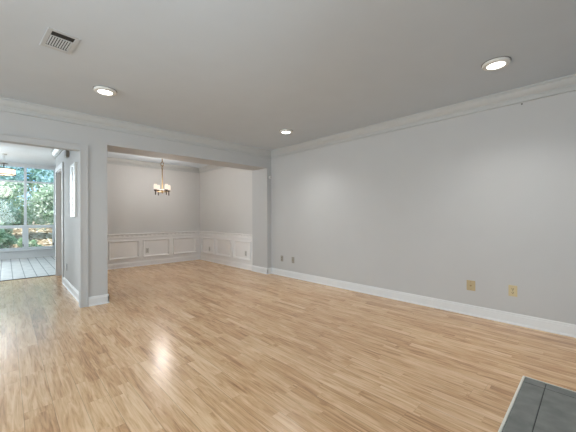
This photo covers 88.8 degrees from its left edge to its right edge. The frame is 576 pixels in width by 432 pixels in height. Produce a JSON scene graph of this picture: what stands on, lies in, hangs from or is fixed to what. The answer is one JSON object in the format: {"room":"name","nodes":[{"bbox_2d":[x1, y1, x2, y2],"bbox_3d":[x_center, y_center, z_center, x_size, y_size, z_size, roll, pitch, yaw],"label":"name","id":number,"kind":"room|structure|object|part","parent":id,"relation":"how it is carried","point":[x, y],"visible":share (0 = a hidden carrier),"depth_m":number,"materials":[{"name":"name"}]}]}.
{"room":"empty living room","nodes":[
{"label":"empty living room","id":0,"kind":"room"},
{"bbox_2d":[0,146,55,165],"bbox_3d":[-7.380,-1.631,5.955,5.000,0.300,3.900,0,0,-44],"label":"ceiling","id":1,"kind":"structure","parent":0,"point":[14,155],"depth_m":7.33,"materials":[{"name":"paint"}]},
{"bbox_2d":[0,153,15,175],"bbox_3d":[-6.777,-1.221,7.017,0.430,0.520,0.430,0,0,-44],"label":"drum ceiling light","id":2,"kind":"object","parent":1,"relation":"attached to","point":[4,171],"visible":1,"depth_m":6.97,"materials":[{"name":"white plastic"}]},
{"bbox_2d":[0,161,55,259],"bbox_3d":[-8.593,-0.143,7.258,4.850,2.660,0.140,0,0,-44],"label":"wall","id":3,"kind":"structure","parent":0,"point":[49,252],"depth_m":8.33,"materials":[{"name":"white paint"}]},
{"bbox_2d":[0,164,24,250],"bbox_3d":[-7.674,-0.221,8.098,0.662,2.360,0.102,0,0,-44],"label":"window","id":4,"kind":"structure","parent":3,"relation":"in","point":[5,226],"depth_m":8.22,"materials":[{"name":"white wood"}]},
{"bbox_3d":[-7.660,0.614,8.085,0.602,0.611,0.032,0,0,-44],"label":"sash","id":5,"kind":"part","parent":4,"relation":"part of","materials":[{"name":"clear glass"}]},
{"bbox_3d":[-7.686,-0.340,8.109,0.602,1.296,0.070,0,0,-44],"label":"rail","id":6,"kind":"part","parent":4,"relation":"part of","materials":[{"name":"clear glass"}]},
{"bbox_2d":[0,248,54,251],"bbox_3d":[-8.593,0.969,7.142,4.685,0.025,0.080,0,0,-44],"label":"window sill","id":7,"kind":"structure","parent":3,"relation":"attached to","point":[46,248],"depth_m":8.29,"materials":[{"name":"white wood"}]},
{"bbox_2d":[25,166,54,249],"bbox_3d":[-7.196,-0.222,8.556,0.662,2.360,0.102,0,0,-44],"label":"window","id":8,"kind":"structure","parent":3,"relation":"in","point":[27,227],"depth_m":8.46,"materials":[{"name":"white wood"}]},
{"bbox_3d":[-7.183,0.613,8.544,0.602,0.611,0.032,0,0,-44],"label":"sash","id":9,"kind":"part","parent":8,"relation":"part of","materials":[{"name":"clear glass"}]},
{"bbox_3d":[-7.208,-0.341,8.568,0.602,1.296,0.070,0,0,-44],"label":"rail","id":10,"kind":"part","parent":8,"relation":"part of","materials":[{"name":"clear glass"}]},
{"bbox_2d":[56,150,78,290],"bbox_3d":[-3.599,-0.057,4.893,0.138,2.440,2.856,0,0,-44],"label":"wall","id":11,"kind":"structure","parent":0,"point":[71,224],"depth_m":4.56,"materials":[{"name":"white paint"}]},
{"bbox_2d":[51,149,62,158],"bbox_3d":[-3.682,-1.211,4.820,0.080,0.131,2.856,0,0,-44],"label":"crown molding","id":12,"kind":"structure","parent":11,"relation":"attached to","point":[55,152],"depth_m":5.56,"materials":[{"name":"paint"}]},
{"bbox_2d":[55,162,63,282],"bbox_3d":[-4.185,0.116,5.491,0.156,2.100,1.030,0,0,-44],"label":"door frame","id":13,"kind":"structure","parent":11,"relation":"attached to","point":[59,171],"depth_m":5.76,"materials":[{"name":"white wood"}]},
{"bbox_2d":[64,150,68,157],"bbox_3d":[-3.528,-0.988,4.686,0.042,0.110,0.170,0,0,-44],"label":"box","id":14,"kind":"object","parent":11,"relation":"attached to","point":[66,152],"visible":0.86,"depth_m":4.63,"materials":[{"name":"beige plastic"}]},
{"bbox_2d":[63,277,78,301],"bbox_3d":[-3.267,1.102,4.436,0.020,0.118,1.746,0,0,-44],"label":"baseboard","id":15,"kind":"structure","parent":11,"relation":"attached to","point":[66,283],"depth_m":4.41,"materials":[{"name":"white wood"}]},
{"bbox_2d":[70,162,76,216],"bbox_3d":[-3.115,-0.370,4.268,0.028,0.770,0.380,0,0,-44],"label":"wall panel","id":16,"kind":"object","parent":11,"relation":"attached to","point":[73,168],"visible":1,"depth_m":4.17,"materials":[{"name":"white plastic"}]},
{"bbox_2d":[0,111,271,306],"bbox_3d":[-3.985,-0.059,2.744,10.048,2.440,0.490,0,0,-44],"label":"wall","id":17,"kind":"structure","parent":0,"point":[99,141],"depth_m":3.91,"materials":[{"name":"white paint"}]},
{"bbox_2d":[0,133,88,307],"bbox_3d":[-3.129,0.125,3.212,1.591,2.066,0.020,0,0,-44],"label":"door frame","id":18,"kind":"structure","parent":17,"relation":"attached to","point":[84,282],"depth_m":3.72,"materials":[{"name":"white wood"}]},
{"bbox_2d":[0,97,270,157],"bbox_3d":[-3.865,-1.215,2.471,9.848,0.131,0.080,0,0,-44],"label":"crown molding","id":19,"kind":"structure","parent":17,"relation":"attached to","point":[6,104],"depth_m":3.95,"materials":[{"name":"paint"}]},
{"bbox_2d":[89,265,270,306],"bbox_3d":[-4.050,1.102,2.669,9.848,0.118,0.520,0,0,-44],"label":"baseboard","id":20,"kind":"structure","parent":17,"relation":"attached to","point":[100,299],"depth_m":3.89,"materials":[{"name":"white wood"}]},
{"bbox_2d":[107,164,199,233],"bbox_3d":[-3.436,-0.054,6.996,3.208,2.440,0.160,0,0,-44],"label":"wall","id":21,"kind":"structure","parent":0,"point":[133,206],"depth_m":7.02,"materials":[{"name":"paint"}]},
{"bbox_2d":[108,240,139,259],"bbox_3d":[-3.679,0.761,6.619,0.623,0.404,0.034,0,0,-44],"label":"trim","id":22,"kind":"structure","parent":21,"relation":"attached to","point":[137,241],"depth_m":6.63,"materials":[{"name":"paint"}]},
{"bbox_2d":[107,235,199,263],"bbox_3d":[-3.416,0.786,6.904,2.908,0.560,0.014,0,0,-44],"label":"wainscot","id":23,"kind":"structure","parent":21,"relation":"attached to","point":[125,249],"depth_m":7.05,"materials":[{"name":"paint"}]},
{"bbox_2d":[107,157,199,172],"bbox_3d":[-3.394,-1.209,6.877,2.908,0.131,0.080,0,0,-44],"label":"crown molding","id":24,"kind":"structure","parent":21,"relation":"attached to","point":[110,160],"depth_m":6.98,"materials":[{"name":"paint"}]},
{"bbox_2d":[107,231,199,239],"bbox_3d":[-3.401,0.455,6.888,2.908,0.111,0.040,0,0,-44],"label":"chair rail","id":25,"kind":"object","parent":21,"relation":"attached to","point":[183,233],"visible":0.76,"depth_m":7.01,"materials":[{"name":"paint"}]},
{"bbox_2d":[108,255,199,269],"bbox_3d":[-3.405,1.107,6.894,2.908,0.118,0.020,0,0,-44],"label":"baseboard","id":26,"kind":"structure","parent":21,"relation":"attached to","point":[195,257],"depth_m":7.03,"materials":[{"name":"paint"}]},
{"bbox_2d":[143,238,169,256],"bbox_3d":[-3.173,0.760,7.104,0.613,0.404,0.034,0,0,-44],"label":"trim","id":27,"kind":"structure","parent":21,"relation":"attached to","point":[168,239],"depth_m":7.09,"materials":[{"name":"paint"}]},
{"bbox_2d":[173,237,196,253],"bbox_3d":[-2.656,0.759,7.600,0.612,0.404,0.034,0,0,-44],"label":"trim","id":28,"kind":"structure","parent":21,"relation":"attached to","point":[185,237],"depth_m":7.61,"materials":[{"name":"paint"}]},
{"bbox_2d":[200,167,251,233],"bbox_3d":[-1.478,-0.061,7.127,0.200,2.440,2.363,0,0,-44],"label":"wall","id":29,"kind":"structure","parent":0,"point":[225,193],"depth_m":6.96,"materials":[{"name":"paint"}]},
{"bbox_2d":[201,237,214,253],"bbox_3d":[-2.067,0.756,7.568,0.034,0.404,0.640,0,0,-44],"label":"trim","id":30,"kind":"structure","parent":29,"relation":"attached to","point":[201,237],"depth_m":7.57,"materials":[{"name":"paint"}]},
{"bbox_2d":[199,165,225,172],"bbox_3d":[-1.583,-1.216,7.032,0.080,0.131,2.363,0,0,-44],"label":"crown molding","id":31,"kind":"structure","parent":29,"relation":"attached to","point":[207,168],"depth_m":7.46,"materials":[{"name":"paint"}]},
{"bbox_2d":[215,238,231,256],"bbox_3d":[-1.550,0.754,7.030,0.034,0.404,0.673,0,0,-44],"label":"trim","id":32,"kind":"structure","parent":29,"relation":"attached to","point":[216,239],"depth_m":6.99,"materials":[{"name":"paint"}]},
{"bbox_2d":[199,231,251,239],"bbox_3d":[-1.562,0.448,7.043,0.040,0.111,2.363,0,0,-44],"label":"chair rail","id":33,"kind":"object","parent":29,"relation":"attached to","point":[207,233],"visible":1,"depth_m":6.89,"materials":[{"name":"paint"}]},
{"bbox_2d":[200,255,251,270],"bbox_3d":[-1.552,1.100,7.049,0.020,0.118,2.363,0,0,-44],"label":"baseboard","id":34,"kind":"structure","parent":29,"relation":"attached to","point":[206,258],"depth_m":6.91,"materials":[{"name":"paint"}]},
{"bbox_2d":[200,235,252,264],"bbox_3d":[-1.544,0.779,7.058,0.014,0.560,2.363,0,0,-44],"label":"wainscot","id":35,"kind":"structure","parent":29,"relation":"attached to","point":[223,247],"depth_m":6.92,"materials":[{"name":"paint"}]},
{"bbox_2d":[233,240,250,260],"bbox_3d":[-1.013,0.751,6.470,0.034,0.404,0.635,0,0,-44],"label":"trim","id":36,"kind":"structure","parent":29,"relation":"attached to","point":[234,241],"depth_m":6.51,"materials":[{"name":"paint"}]},
{"bbox_2d":[0,256,575,431],"bbox_3d":[-4.528,1.224,3.168,10.248,0.120,11.750,0,0,-44],"label":"floor","id":37,"kind":"structure","parent":0,"point":[199,345],"depth_m":2.38,"materials":[{"name":"brown wood"}]},
{"bbox_2d":[2,275,52,280],"bbox_3d":[-5.171,1.166,5.264,1.622,0.008,0.035,0,0,-44],"label":"trim","id":38,"kind":"structure","parent":37,"relation":"on","point":[47,275],"depth_m":5.53,"materials":[{"name":"wood"}]},
{"bbox_2d":[498,376,575,431],"bbox_3d":[1.280,1.133,1.296,1.638,0.010,0.604,0,0,-44],"label":"hearth","id":39,"kind":"object","parent":37,"relation":"on","point":[536,405],"visible":1,"depth_m":1.72,"materials":[{"name":"tile"}]},
{"bbox_2d":[0,0,575,167],"bbox_3d":[-3.257,-1.434,1.837,10.248,0.300,8.050,0,0,-44],"label":"ceiling","id":40,"kind":"structure","parent":0,"point":[242,72],"depth_m":2.43,"materials":[{"name":"paint"}]},
{"bbox_2d":[40,27,80,54],"bbox_3d":[-1.685,-1.285,2.174,0.304,0.007,0.188,0,0,41],"label":"ceiling vent","id":41,"kind":"object","parent":40,"relation":"in","point":[54,39],"visible":1,"depth_m":2.16,"materials":[{"name":"metal"}]},
{"bbox_2d":[93,85,116,95],"bbox_3d":[-1.867,-1.273,3.004,0.212,0.026,0.212,0,0,-44],"label":"recessed light","id":42,"kind":"object","parent":40,"relation":"in","point":[103,90],"visible":1,"depth_m":2.97,"materials":[{"name":"white plastic"}]},
{"bbox_2d":[154,159,170,195],"bbox_3d":[-2.602,-0.855,6.087,0.316,0.848,0.316,0,0,0],"label":"chandelier","id":43,"kind":"object","parent":40,"relation":"hanging from","point":[156,187],"visible":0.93,"depth_m":6.08,"materials":[{"name":"gold metal"}]},
{"bbox_2d":[279,129,292,133],"bbox_3d":[-0.029,-1.278,4.462,0.212,0.026,0.212,0,0,-44],"label":"recessed light","id":44,"kind":"object","parent":40,"relation":"in","point":[282,131],"visible":1,"depth_m":4.42,"materials":[{"name":"grey plastic"}]},
{"bbox_2d":[481,56,511,70],"bbox_3d":[1.767,-1.288,2.500,0.212,0.026,0.212,0,0,-44],"label":"recessed light","id":45,"kind":"object","parent":40,"relation":"in","point":[496,63],"visible":1,"depth_m":2.47,"materials":[{"name":"grey plastic"}]},
{"bbox_2d":[271,90,575,324],"bbox_3d":[1.445,-0.078,4.196,0.200,2.440,4.954,0,0,-44],"label":"wall","id":46,"kind":"structure","parent":0,"point":[487,198],"depth_m":3.52,"materials":[{"name":"white paint"}]},
{"bbox_2d":[271,74,575,157],"bbox_3d":[1.274,-1.232,4.170,0.080,0.131,4.744,0,0,-44],"label":"crown molding","id":47,"kind":"structure","parent":46,"relation":"attached to","point":[564,84],"depth_m":3.49,"materials":[{"name":"paint"}]},
{"bbox_2d":[271,268,575,337],"bbox_3d":[1.305,1.084,4.186,0.020,0.118,4.744,0,0,-44],"label":"baseboard","id":48,"kind":"structure","parent":46,"relation":"attached to","point":[567,329],"depth_m":3.52,"materials":[{"name":"white wood"}]},
{"bbox_2d":[467,280,474,290],"bbox_3d":[2.093,0.796,3.367,0.016,0.116,0.088,0,0,-44],"label":"outlet","id":49,"kind":"object","parent":46,"relation":"attached to","point":[470,284],"visible":1,"depth_m":3.36,"materials":[{"name":"brown plastic"}]},
{"bbox_2d":[508,285,516,296],"bbox_3d":[2.362,0.787,3.091,0.009,0.116,0.076,0,0,-44],"label":"power outlet","id":50,"kind":"object","parent":46,"relation":"attached to","point":[512,290],"visible":1,"depth_m":3.09,"materials":[{"name":"beige plastic"}]},
{"label":"outside","id":51,"kind":"structure","parent":0,"visible":0},
{"bbox_2d":[3,218,53,247],"bbox_3d":[-18.172,0.444,18.941,44.000,2.420,30.000,0,0,-44],"label":"ground","id":52,"kind":"structure","parent":51,"point":[31,229],"depth_m":14.14,"materials":[{"name":"brown soil"}]},
{"bbox_2d":[0,229,17,248],"bbox_3d":[-9.384,0.990,9.607,0.992,1.194,0.974,0,0,7],"label":"shrub","id":53,"kind":"object","parent":52,"relation":"on","point":[5,239],"visible":0.39,"depth_m":9.74,"materials":[{"name":"green plant"}]},
{"bbox_2d":[0,166,28,237],"bbox_3d":[-11.764,-0.336,11.746,2.190,3.623,2.544,0,0,-44],"label":"tree","id":54,"kind":"object","parent":52,"relation":"on","point":[6,188],"visible":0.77,"depth_m":11.76,"materials":[{"name":"green plant"}]},
{"bbox_2d":[0,166,52,224],"bbox_3d":[-14.065,-1.230,15.968,3.799,4.064,3.195,0,0,-44],"label":"tree","id":55,"kind":"object","parent":52,"relation":"on","point":[18,203],"visible":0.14,"depth_m":15.58,"materials":[{"name":"green plant"}]},
{"bbox_2d":[16,237,40,247],"bbox_3d":[-9.428,1.199,10.769,0.656,0.893,0.751,0,0,36],"label":"shrub","id":56,"kind":"object","parent":52,"relation":"on","point":[32,243],"visible":0.19,"depth_m":10.78,"materials":[{"name":"green plant"}]},
{"bbox_2d":[7,214,53,247],"bbox_3d":[-12.065,0.466,14.735,9.254,2.463,14.238,0,0,-44],"label":"fallen leaves","id":57,"kind":"object","parent":52,"relation":"on","point":[16,229],"visible":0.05,"depth_m":14.10,"materials":[{"name":"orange plant"}]},
{"bbox_2d":[27,169,53,229],"bbox_3d":[-10.788,-0.638,13.639,2.486,3.665,2.740,0,0,-2],"label":"tree","id":58,"kind":"object","parent":52,"relation":"on","point":[42,210],"visible":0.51,"depth_m":12.77,"materials":[{"name":"green plant"}]}
]}

